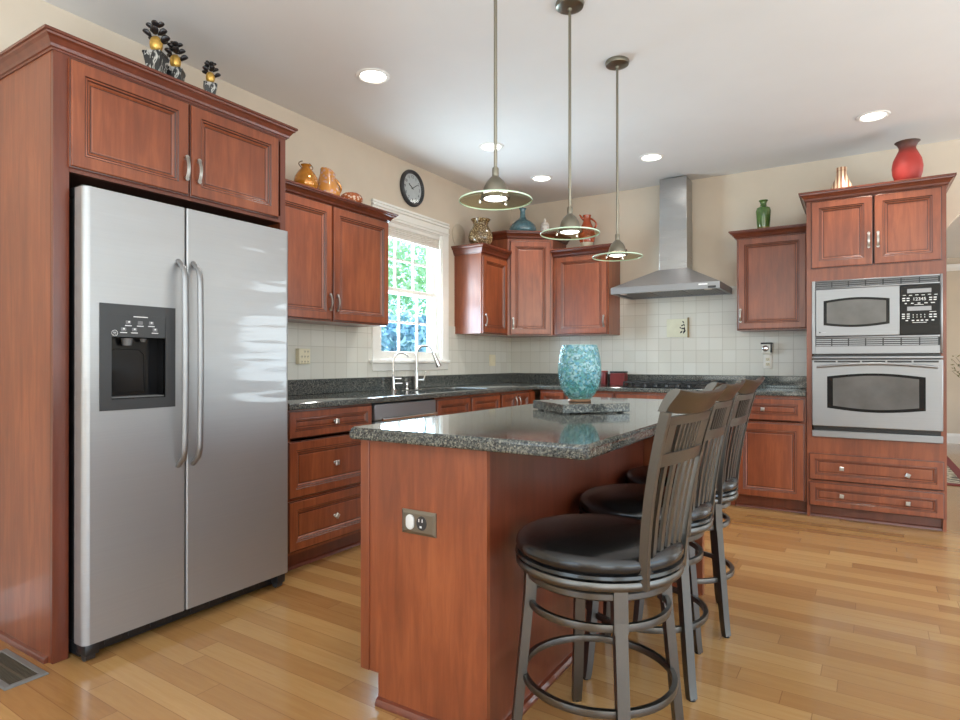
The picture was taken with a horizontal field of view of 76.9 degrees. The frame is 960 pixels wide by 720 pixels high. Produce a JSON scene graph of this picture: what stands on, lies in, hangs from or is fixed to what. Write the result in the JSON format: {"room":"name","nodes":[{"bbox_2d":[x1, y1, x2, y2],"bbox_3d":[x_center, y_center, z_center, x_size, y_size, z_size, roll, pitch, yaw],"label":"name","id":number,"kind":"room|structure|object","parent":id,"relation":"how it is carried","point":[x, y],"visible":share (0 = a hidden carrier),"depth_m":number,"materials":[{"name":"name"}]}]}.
{"room":"kitchen","nodes":[
{"label":"kitchen","id":0,"kind":"room"},
{"bbox_2d":[0,0,510,379],"bbox_3d":[-2.127,-0.254,2.684,0.158,2.785,9.350,0,0,32],"label":"wall","id":1,"kind":"structure","parent":0,"point":[363,169],"depth_m":4.36,"materials":[{"name":"beige paint"}]},
{"bbox_2d":[296,348,309,363],"bbox_3d":[-1.177,-0.029,4.018,0.037,0.102,0.096,0,0,32],"label":"wall outlet","id":2,"kind":"object","parent":1,"relation":"attached to","point":[302,355],"visible":1,"depth_m":3.99,"materials":[{"name":"beige plastic"}]},
{"bbox_2d":[285,179,397,326],"bbox_3d":[-1.059,-0.652,3.933,0.345,0.804,1.223,0,0,32],"label":"upper cabinet","id":3,"kind":"object","parent":1,"relation":"attached to","point":[338,245],"visible":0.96,"depth_m":3.88,"materials":[{"name":"brown wood"}]},
{"bbox_2d":[294,161,317,188],"bbox_3d":[-1.095,-1.153,3.797,0.151,0.195,0.151,0,0,32],"label":"jug","id":4,"kind":"object","parent":3,"relation":"on","point":[305,175],"visible":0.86,"depth_m":3.75,"materials":[{"name":"ceramic"}]},
{"bbox_2d":[317,167,341,195],"bbox_3d":[-0.997,-1.155,3.954,0.159,0.199,0.160,0,0,-1],"label":"pitcher","id":5,"kind":"object","parent":3,"relation":"on","point":[327,182],"visible":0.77,"depth_m":3.90,"materials":[{"name":"orange ceramic"}]},
{"bbox_2d":[341,192,362,202],"bbox_3d":[-0.876,-1.094,4.109,0.160,0.078,0.160,0,0,32],"label":"bowl","id":6,"kind":"object","parent":3,"relation":"on","point":[354,196],"visible":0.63,"depth_m":4.05,"materials":[{"name":"orange ceramic"}]},
{"bbox_2d":[369,198,449,370],"bbox_3d":[-0.618,-0.579,5.062,0.195,1.318,1.046,0,0,32],"label":"window","id":7,"kind":"structure","parent":1,"relation":"in","point":[437,295],"depth_m":5.23,"materials":[{"name":"white paint"}]},
{"bbox_2d":[388,222,439,249],"bbox_3d":[-0.576,-1.045,5.054,0.028,0.119,0.790,0,0,32],"label":"window blind","id":8,"kind":"object","parent":7,"relation":"attached to","point":[395,231],"visible":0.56,"depth_m":5.06,"materials":[{"name":"white paint"}]},
{"bbox_2d":[400,169,424,206],"bbox_3d":[-0.558,-1.434,5.023,0.032,0.304,0.304,0,0,32],"label":"wall clock","id":9,"kind":"object","parent":1,"relation":"attached to","point":[411,183],"visible":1,"depth_m":5.02,"materials":[{"name":"black plastic"}]},
{"bbox_2d":[451,242,511,335],"bbox_3d":[0.021,-0.646,5.659,0.345,0.800,0.528,0,0,32],"label":"upper cabinet","id":10,"kind":"object","parent":1,"relation":"attached to","point":[480,269],"visible":1,"depth_m":5.52,"materials":[{"name":"brown wood"}]},
{"bbox_2d":[452,224,464,245],"bbox_3d":[-0.196,-1.165,5.624,0.012,0.216,0.216,0,0,32],"label":"vase","id":11,"kind":"object","parent":10,"relation":"on","point":[458,234],"visible":0.86,"depth_m":5.61,"materials":[{"name":"beige ceramic"}]},
{"bbox_2d":[468,217,492,244],"bbox_3d":[0.006,-1.172,5.557,0.228,0.248,0.228,0,0,32],"label":"mosaic vase","id":12,"kind":"object","parent":10,"relation":"on","point":[480,232],"visible":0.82,"depth_m":5.48,"materials":[{"name":"brown glass"}]},
{"bbox_2d":[489,355,494,365],"bbox_3d":[0.128,-0.004,6.129,0.009,0.115,0.116,0,0,32],"label":"light switch","id":13,"kind":"object","parent":1,"relation":"attached to","point":[491,357],"visible":1,"depth_m":6.12,"materials":[{"name":"beige plastic"}]},
{"bbox_2d":[0,443,959,719],"bbox_3d":[2.957,1.188,2.331,9.150,0.100,14.450,0,0,32],"label":"floor","id":14,"kind":"structure","parent":0,"point":[830,618],"depth_m":2.35,"materials":[{"name":"brown wood"}]},
{"bbox_2d":[0,649,48,690],"bbox_3d":[-1.751,1.135,2.230,0.355,0.006,0.135,0,0,32],"label":"floor vent","id":15,"kind":"object","parent":14,"relation":"in","point":[15,670],"visible":1,"depth_m":2.20,"materials":[{"name":"black plastic"}]},
{"bbox_2d":[0,652,36,684],"bbox_3d":[-1.750,1.134,2.230,0.307,0.004,0.087,0,0,32],"label":"grille","id":16,"kind":"object","parent":15,"relation":"attached to","point":[14,670],"depth_m":2.22,"materials":[{"name":"grey metal"}]},
{"bbox_2d":[0,24,297,663],"bbox_3d":[-1.546,-0.045,2.870,0.646,2.368,1.176,0,0,32],"label":"tall cabinet","id":17,"kind":"object","parent":14,"relation":"on","point":[75,111],"visible":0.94,"depth_m":2.41,"materials":[{"name":"brown wood"}]},
{"bbox_2d":[142,20,169,73],"bbox_3d":[-1.440,-1.379,2.702,0.110,0.290,0.108,0,0,2],"label":"figurine","id":18,"kind":"object","parent":17,"relation":"on","point":[154,58],"visible":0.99,"depth_m":2.67,"materials":[{"name":"black metal"}]},
{"bbox_2d":[164,41,187,80],"bbox_3d":[-1.415,-1.364,2.820,0.098,0.260,0.097,0,0,-12],"label":"figurine","id":19,"kind":"object","parent":17,"relation":"on","point":[175,70],"visible":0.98,"depth_m":2.79,"materials":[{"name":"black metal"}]},
{"bbox_2d":[202,60,220,94],"bbox_3d":[-1.302,-1.344,2.928,0.084,0.221,0.082,0,0,-26],"label":"figurine","id":20,"kind":"object","parent":17,"relation":"on","point":[209,85],"visible":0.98,"depth_m":2.91,"materials":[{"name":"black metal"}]},
{"bbox_2d":[68,184,287,661],"bbox_3d":[-1.484,0.235,2.827,0.736,1.808,0.963,0,0,32],"label":"refrigerator","id":21,"kind":"object","parent":14,"relation":"on","point":[178,316],"visible":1,"depth_m":2.54,"materials":[{"name":"silver metal"}]},
{"bbox_2d":[120,316,157,333],"bbox_3d":[-1.369,-0.143,2.431,0.004,0.068,0.151,0,0,32],"label":"control panel","id":22,"kind":"object","parent":21,"relation":"attached to","point":[128,324],"depth_m":2.43,"materials":[{"name":"grey plastic"}]},
{"bbox_2d":[288,404,371,570],"bbox_3d":[-1.071,0.702,3.609,0.606,0.878,0.666,0,0,32],"label":"base cabinet","id":23,"kind":"object","parent":14,"relation":"on","point":[324,463],"visible":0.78,"depth_m":3.42,"materials":[{"name":"brown wood"}]},
{"bbox_2d":[371,399,437,423],"bbox_3d":[-0.711,0.708,4.168,0.622,0.868,0.648,0,0,32],"label":"dishwasher","id":24,"kind":"object","parent":14,"relation":"on","point":[384,412],"visible":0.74,"depth_m":3.98,"materials":[{"name":"grey metal"}]},
{"bbox_2d":[430,393,499,415],"bbox_3d":[-0.298,0.705,4.844,0.607,0.878,0.920,0,0,32],"label":"base cabinet","id":25,"kind":"object","parent":14,"relation":"on","point":[467,403],"visible":0.15,"depth_m":4.65,"materials":[{"name":"brown wood"}]},
{"bbox_2d":[499,390,534,407],"bbox_3d":[0.115,0.706,5.504,0.607,0.878,0.622,0,0,32],"label":"base cabinet","id":26,"kind":"object","parent":14,"relation":"on","point":[514,398],"visible":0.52,"depth_m":5.33,"materials":[{"name":"brown wood"}]},
{"bbox_2d":[361,428,703,719],"bbox_3d":[0.424,0.703,2.669,0.835,0.872,1.966,0,0,32],"label":"kitchen island","id":27,"kind":"object","parent":14,"relation":"on","point":[441,615],"visible":0.53,"depth_m":1.92,"materials":[{"name":"brown wood"}]},
{"bbox_2d":[402,508,436,537],"bbox_3d":[-0.196,0.514,1.911,0.135,0.076,0.013,0,0,32],"label":"wall outlet","id":28,"kind":"object","parent":27,"relation":"attached to","point":[416,522],"visible":1,"depth_m":1.91,"materials":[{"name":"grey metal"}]},
{"bbox_2d":[416,516,426,530],"bbox_3d":[-0.184,0.513,1.902,0.040,0.046,0.004,0,0,32],"label":"socket","id":29,"kind":"object","parent":28,"relation":"attached to","point":[421,521],"depth_m":1.90,"materials":[{"name":"grey plastic"}]},
{"bbox_2d":[349,397,717,459],"bbox_3d":[0.470,0.245,2.687,0.857,0.042,2.088,0,0,32],"label":"island countertop","id":30,"kind":"structure","parent":27,"relation":"on","point":[526,429],"depth_m":1.95,"materials":[{"name":"stone"}]},
{"bbox_2d":[533,399,629,413],"bbox_3d":[0.446,0.203,2.707,0.316,0.041,0.316,0,0,-18],"label":"board","id":31,"kind":"object","parent":30,"relation":"on","point":[564,406],"visible":0.99,"depth_m":2.58,"materials":[{"name":"grey stone"}]},
{"bbox_2d":[568,398,590,401],"bbox_3d":[0.446,0.056,2.707,0.194,0.252,0.194,0,0,32],"label":"stand","id":32,"kind":"object","parent":31,"relation":"on","point":[570,399],"visible":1,"depth_m":2.67,"materials":[{"name":"brown wood"}]},
{"bbox_2d":[540,390,614,399],"bbox_3d":[1.004,0.707,5.653,0.715,0.878,0.631,0,0,32],"label":"base cabinet","id":33,"kind":"object","parent":14,"relation":"on","point":[544,394],"visible":0.12,"depth_m":5.44,"materials":[{"name":"brown wood"}]},
{"bbox_2d":[511,384,726,719],"bbox_3d":[0.381,0.602,1.742,0.577,1.070,0.484,0,0,40],"label":"bar stool","id":34,"kind":"object","parent":14,"relation":"on","point":[617,560],"visible":1,"depth_m":1.60,"materials":[{"name":"grey wood"}]},
{"bbox_2d":[579,379,745,701],"bbox_3d":[0.651,0.603,2.230,0.577,1.070,0.484,0,0,38],"label":"bar stool","id":35,"kind":"object","parent":14,"relation":"on","point":[626,499],"visible":0.47,"depth_m":2.12,"materials":[{"name":"black metal"}]},
{"bbox_2d":[615,392,735,504],"bbox_3d":[1.720,0.706,5.205,0.965,0.878,0.631,0,0,32],"label":"base cabinet","id":36,"kind":"object","parent":14,"relation":"on","point":[638,395],"visible":0.02,"depth_m":5.09,"materials":[{"name":"brown wood"}]},
{"bbox_2d":[288,373,806,409],"bbox_3d":[0.601,0.195,4.240,2.828,0.138,3.512,0,0,32],"label":"countertop","id":37,"kind":"structure","parent":36,"relation":"on","point":[306,393],"depth_m":5.01,"materials":[{"name":"grey stone"}]},
{"bbox_2d":[390,352,408,389],"bbox_3d":[-0.633,0.082,4.742,0.143,0.294,0.048,0,0,-21],"label":"filter faucet","id":38,"kind":"object","parent":37,"relation":"on","point":[393,376],"visible":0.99,"depth_m":4.72,"materials":[{"name":"silver metal"}]},
{"bbox_2d":[413,344,440,388],"bbox_3d":[-0.438,0.047,4.997,0.235,0.365,0.067,0,0,-13],"label":"kitchen faucet","id":39,"kind":"object","parent":37,"relation":"on","point":[437,363],"visible":1,"depth_m":4.96,"materials":[{"name":"silver metal"}]},
{"bbox_2d":[600,371,607,384],"bbox_3d":[1.195,0.164,5.801,0.052,0.136,0.084,0,0,32],"label":"tin","id":40,"kind":"object","parent":37,"relation":"on","point":[604,374],"visible":1,"depth_m":5.77,"materials":[{"name":"metal"}]},
{"bbox_2d":[610,371,627,384],"bbox_3d":[1.316,0.165,5.725,0.144,0.132,0.104,0,0,32],"label":"tin","id":41,"kind":"object","parent":37,"relation":"on","point":[616,377],"visible":0.95,"depth_m":5.69,"materials":[{"name":"metal"}]},
{"bbox_2d":[620,380,724,388],"bbox_3d":[1.684,0.205,5.247,0.800,0.050,0.510,0,0,32],"label":"gas cooktop","id":42,"kind":"object","parent":37,"relation":"in","point":[647,383],"visible":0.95,"depth_m":5.16,"materials":[{"name":"black metal"}]},
{"bbox_2d":[625,376,764,637],"bbox_3d":[0.937,0.604,2.689,0.579,1.070,0.488,0,0,37],"label":"bar stool","id":43,"kind":"object","parent":14,"relation":"on","point":[727,489],"visible":0.5,"depth_m":2.52,"materials":[{"name":"black metal"}]},
{"bbox_2d":[736,395,806,513],"bbox_3d":[2.342,0.705,4.816,0.492,0.878,0.630,0,0,32],"label":"base cabinet","id":44,"kind":"object","parent":14,"relation":"on","point":[773,465],"visible":0.78,"depth_m":4.56,"materials":[{"name":"brown wood"}]},
{"bbox_2d":[798,172,956,531],"bbox_3d":[2.903,-0.042,4.471,0.917,2.370,0.683,0,0,32],"label":"tall cabinet","id":45,"kind":"object","parent":14,"relation":"on","point":[897,227],"visible":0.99,"depth_m":4.20,"materials":[{"name":"brown wood"}]},
{"bbox_2d":[831,166,851,188],"bbox_3d":[2.626,-1.314,4.390,0.148,0.172,0.148,0,0,32],"label":"striped vase","id":46,"kind":"object","parent":45,"relation":"on","point":[841,180],"visible":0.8,"depth_m":4.36,"materials":[{"name":"beige ceramic"}]},
{"bbox_2d":[812,354,942,443],"bbox_3d":[2.872,0.253,4.407,0.762,0.596,0.584,0,0,32],"label":"wall oven","id":47,"kind":"object","parent":45,"relation":"in","point":[888,397],"visible":1,"depth_m":4.18,"materials":[{"name":"grey metal"}]},
{"bbox_2d":[812,274,942,353],"bbox_3d":[2.875,-0.313,4.413,0.762,0.528,0.513,0,0,32],"label":"microwave","id":48,"kind":"object","parent":45,"relation":"in","point":[897,314],"visible":1,"depth_m":4.19,"materials":[{"name":"grey metal"}]},
{"bbox_2d":[902,294,936,322],"bbox_3d":[2.958,-0.360,4.064,0.195,0.207,0.002,0,0,32],"label":"print","id":49,"kind":"object","parent":48,"relation":"attached to","point":[916,308],"depth_m":4.06},
{"bbox_2d":[891,138,923,180],"bbox_3d":[2.982,-1.378,4.214,0.184,0.298,0.184,0,0,32],"label":"vase","id":50,"kind":"object","parent":45,"relation":"on","point":[908,162],"visible":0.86,"depth_m":4.16,"materials":[{"name":"red ceramic"}]},
{"bbox_2d":[947,456,959,485],"bbox_3d":[4.323,1.143,7.239,2.160,0.009,2.880,0,0,32],"label":"area rug","id":51,"kind":"object","parent":14,"relation":"on","point":[953,472],"visible":0.03,"depth_m":6.03,"materials":[{"name":"red fabric"}]},
{"bbox_2d":[951,355,959,376],"bbox_3d":[6.500,0.533,7.868,0.663,1.235,0.321,0,0,32],"label":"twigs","id":52,"kind":"object","parent":14,"relation":"on","point":[953,355],"visible":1,"depth_m":7.93,"materials":[{"name":"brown plant"}]},
{"bbox_2d":[43,0,959,207],"bbox_3d":[1.115,-1.711,0.571,7.900,0.120,9.500,0,0,32],"label":"ceiling","id":53,"kind":"structure","parent":0,"point":[714,88],"depth_m":3.45,"materials":[{"name":"paint"}]},
{"bbox_2d":[356,68,389,83],"bbox_3d":[-0.617,-1.639,3.488,0.196,0.008,0.196,0,0,32],"label":"recessed light","id":54,"kind":"object","parent":53,"relation":"in","point":[367,75],"visible":1,"depth_m":3.48,"materials":[{"name":"white paint"}]},
{"bbox_2d":[478,142,503,151],"bbox_3d":[0.086,-1.637,4.630,0.196,0.008,0.196,0,0,32],"label":"recessed light","id":55,"kind":"object","parent":53,"relation":"in","point":[488,146],"visible":0.84,"depth_m":4.62,"materials":[{"name":"white"}]},
{"bbox_2d":[459,0,532,210],"bbox_3d":[0.057,-1.116,2.239,0.274,1.062,0.274,0,0,32],"label":"pendant light","id":56,"kind":"object","parent":53,"relation":"hanging from","point":[495,190],"visible":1,"depth_m":2.23,"materials":[{"name":"silver metal"}]},
{"bbox_2d":[531,175,552,181],"bbox_3d":[0.553,-1.635,5.424,0.196,0.008,0.196,0,0,32],"label":"recessed light","id":57,"kind":"object","parent":53,"relation":"in","point":[538,178],"visible":1,"depth_m":5.43,"materials":[{"name":"white"}]},
{"bbox_2d":[540,0,599,239],"bbox_3d":[0.413,-1.111,2.777,0.274,1.070,0.274,0,0,32],"label":"pendant light","id":58,"kind":"object","parent":53,"relation":"hanging from","point":[569,225],"visible":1,"depth_m":2.77,"materials":[{"name":"silver metal"}]},
{"bbox_2d":[592,56,642,260],"bbox_3d":[0.754,-1.104,3.319,0.274,1.082,0.274,0,0,32],"label":"pendant light","id":59,"kind":"object","parent":53,"relation":"hanging from","point":[617,248],"visible":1,"depth_m":3.31,"materials":[{"name":"silver metal"}]},
{"bbox_2d":[639,153,663,161],"bbox_3d":[1.381,-1.636,4.871,0.196,0.008,0.196,0,0,32],"label":"recessed light","id":60,"kind":"object","parent":53,"relation":"in","point":[650,157],"visible":1,"depth_m":4.87,"materials":[{"name":"white"}]},
{"bbox_2d":[856,110,890,121],"bbox_3d":[2.639,-1.638,4.054,0.196,0.008,0.196,0,0,32],"label":"recessed light","id":61,"kind":"object","parent":53,"relation":"in","point":[876,115],"visible":1,"depth_m":4.05,"materials":[{"name":"white"}]},
{"bbox_2d":[511,139,959,399],"bbox_3d":[3.592,-0.249,4.527,7.900,2.785,0.158,0,0,32],"label":"wall","id":62,"kind":"structure","parent":0,"point":[721,205],"depth_m":5.43,"materials":[{"name":"beige paint"}]},
{"bbox_2d":[491,230,570,337],"bbox_3d":[0.455,-0.746,6.021,0.698,1.000,0.654,0,0,32],"label":"upper cabinet","id":63,"kind":"object","parent":62,"relation":"attached to","point":[530,262],"visible":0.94,"depth_m":5.83,"materials":[{"name":"brown wood"}]},
{"bbox_2d":[509,208,536,230],"bbox_3d":[0.427,-1.384,6.042,0.277,0.275,0.277,0,0,32],"label":"bottle","id":64,"kind":"object","parent":63,"relation":"on","point":[522,223],"visible":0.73,"depth_m":5.95,"materials":[{"name":"blue glass"}]},
{"bbox_2d":[540,218,548,230],"bbox_3d":[0.647,-1.335,6.029,0.092,0.176,0.092,0,0,32],"label":"jar","id":65,"kind":"object","parent":63,"relation":"on","point":[544,225],"visible":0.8,"depth_m":5.99,"materials":[{"name":"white ceramic"}]},
{"bbox_2d":[550,243,626,336],"bbox_3d":[1.046,-0.657,5.811,0.632,0.822,0.383,0,0,32],"label":"upper cabinet","id":66,"kind":"object","parent":62,"relation":"attached to","point":[584,304],"visible":0.91,"depth_m":5.71,"materials":[{"name":"brown wood"}]},
{"bbox_2d":[579,214,596,245],"bbox_3d":[1.036,-1.246,5.836,0.159,0.354,0.176,0,0,-2],"label":"pitcher","id":67,"kind":"object","parent":66,"relation":"on","point":[586,218],"visible":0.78,"depth_m":5.79,"materials":[{"name":"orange ceramic"}]},
{"bbox_2d":[611,176,731,299],"bbox_3d":[1.681,-1.103,5.310,0.908,1.045,0.557,0,0,32],"label":"range hood","id":68,"kind":"object","parent":62,"relation":"attached to","point":[675,276],"visible":1,"depth_m":5.34,"materials":[{"name":"silver metal"}]},
{"bbox_2d":[667,317,688,336],"bbox_3d":[1.814,-0.302,5.538,0.203,0.182,0.014,0,0,32],"label":"decorative tile","id":69,"kind":"structure","parent":62,"relation":"attached to","point":[675,327],"depth_m":5.53,"materials":[{"name":"beige ceramic"}]},
{"bbox_2d":[761,342,772,353],"bbox_3d":[2.431,-0.107,5.120,0.090,0.093,0.049,0,0,32],"label":"plug","id":70,"kind":"object","parent":62,"relation":"attached to","point":[766,347],"visible":1,"depth_m":5.10,"materials":[{"name":"white plastic"}]},
{"bbox_2d":[728,223,806,331],"bbox_3d":[2.390,-0.656,4.979,0.580,0.816,0.369,0,0,32],"label":"upper cabinet","id":71,"kind":"object","parent":62,"relation":"attached to","point":[771,261],"visible":0.94,"depth_m":4.84,"materials":[{"name":"brown wood"}]},
{"bbox_2d":[756,199,770,227],"bbox_3d":[2.325,-1.190,4.955,0.116,0.250,0.116,0,0,32],"label":"vase","id":72,"kind":"object","parent":71,"relation":"on","point":[763,213],"visible":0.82,"depth_m":4.92,"materials":[{"name":"glass"}]},
{"bbox_2d":[763,355,771,368],"bbox_3d":[2.450,0.009,5.142,0.070,0.115,0.009,0,0,32],"label":"wall outlet","id":73,"kind":"object","parent":62,"relation":"attached to","point":[767,359],"visible":1,"depth_m":5.14,"materials":[{"name":"white plastic"}]},
{"bbox_2d":[946,216,959,258],"bbox_3d":[6.176,-1.494,5.926,7.500,0.120,4.950,0,0,32],"label":"wall","id":74,"kind":"structure","parent":0,"point":[953,231],"depth_m":7.13,"materials":[{"name":"paint"}]},
{"bbox_2d":[947,258,959,433],"bbox_3d":[7.449,-0.139,7.958,7.500,2.580,0.150,0,0,32],"label":"wall","id":75,"kind":"structure","parent":0,"point":[953,277],"depth_m":8.41,"materials":[{"name":"beige paint"}]},
{"bbox_2d":[947,433,959,443],"bbox_3d":[7.405,1.081,7.885,7.200,0.140,0.016,0,0,32],"label":"baseboard","id":76,"kind":"structure","parent":75,"relation":"attached to","point":[953,438],"depth_m":8.39,"materials":[{"name":"white paint"}]},
{"bbox_2d":[947,264,959,270],"bbox_3d":[7.393,-1.295,7.871,7.200,0.090,0.060,0,0,32],"label":"trim","id":77,"kind":"structure","parent":75,"relation":"attached to","point":[950,267],"depth_m":8.37,"materials":[{"name":"white paint"}]},
{"label":"outside","id":78,"kind":"structure","parent":0,"visible":0},
{"bbox_3d":[-11.450,1.969,16.208,29.700,0.200,44.000,0,0,32],"label":"garden","id":79,"kind":"object","parent":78,"visible":0},
{"bbox_2d":[381,237,426,331],"bbox_3d":[-3.021,-2.000,18.715,4.981,7.757,5.900,0,0,32],"label":"tree","id":80,"kind":"object","parent":79,"relation":"on","point":[422,272],"visible":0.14,"depth_m":18.26,"materials":[{"name":"green plant"}]},
{"bbox_2d":[381,317,426,351],"bbox_3d":[-2.050,0.405,11.151,2.550,3.001,2.414,0,0,-41],"label":"shrub","id":81,"kind":"object","parent":79,"relation":"on","point":[389,337],"visible":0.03,"depth_m":10.67,"materials":[{"name":"blue plant"}]},
{"bbox_2d":[385,309,426,337],"bbox_3d":[-1.442,0.195,13.985,2.417,2.716,2.796,0,0,-35],"label":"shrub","id":82,"kind":"object","parent":79,"relation":"on","point":[423,319],"visible":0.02,"depth_m":13.27,"materials":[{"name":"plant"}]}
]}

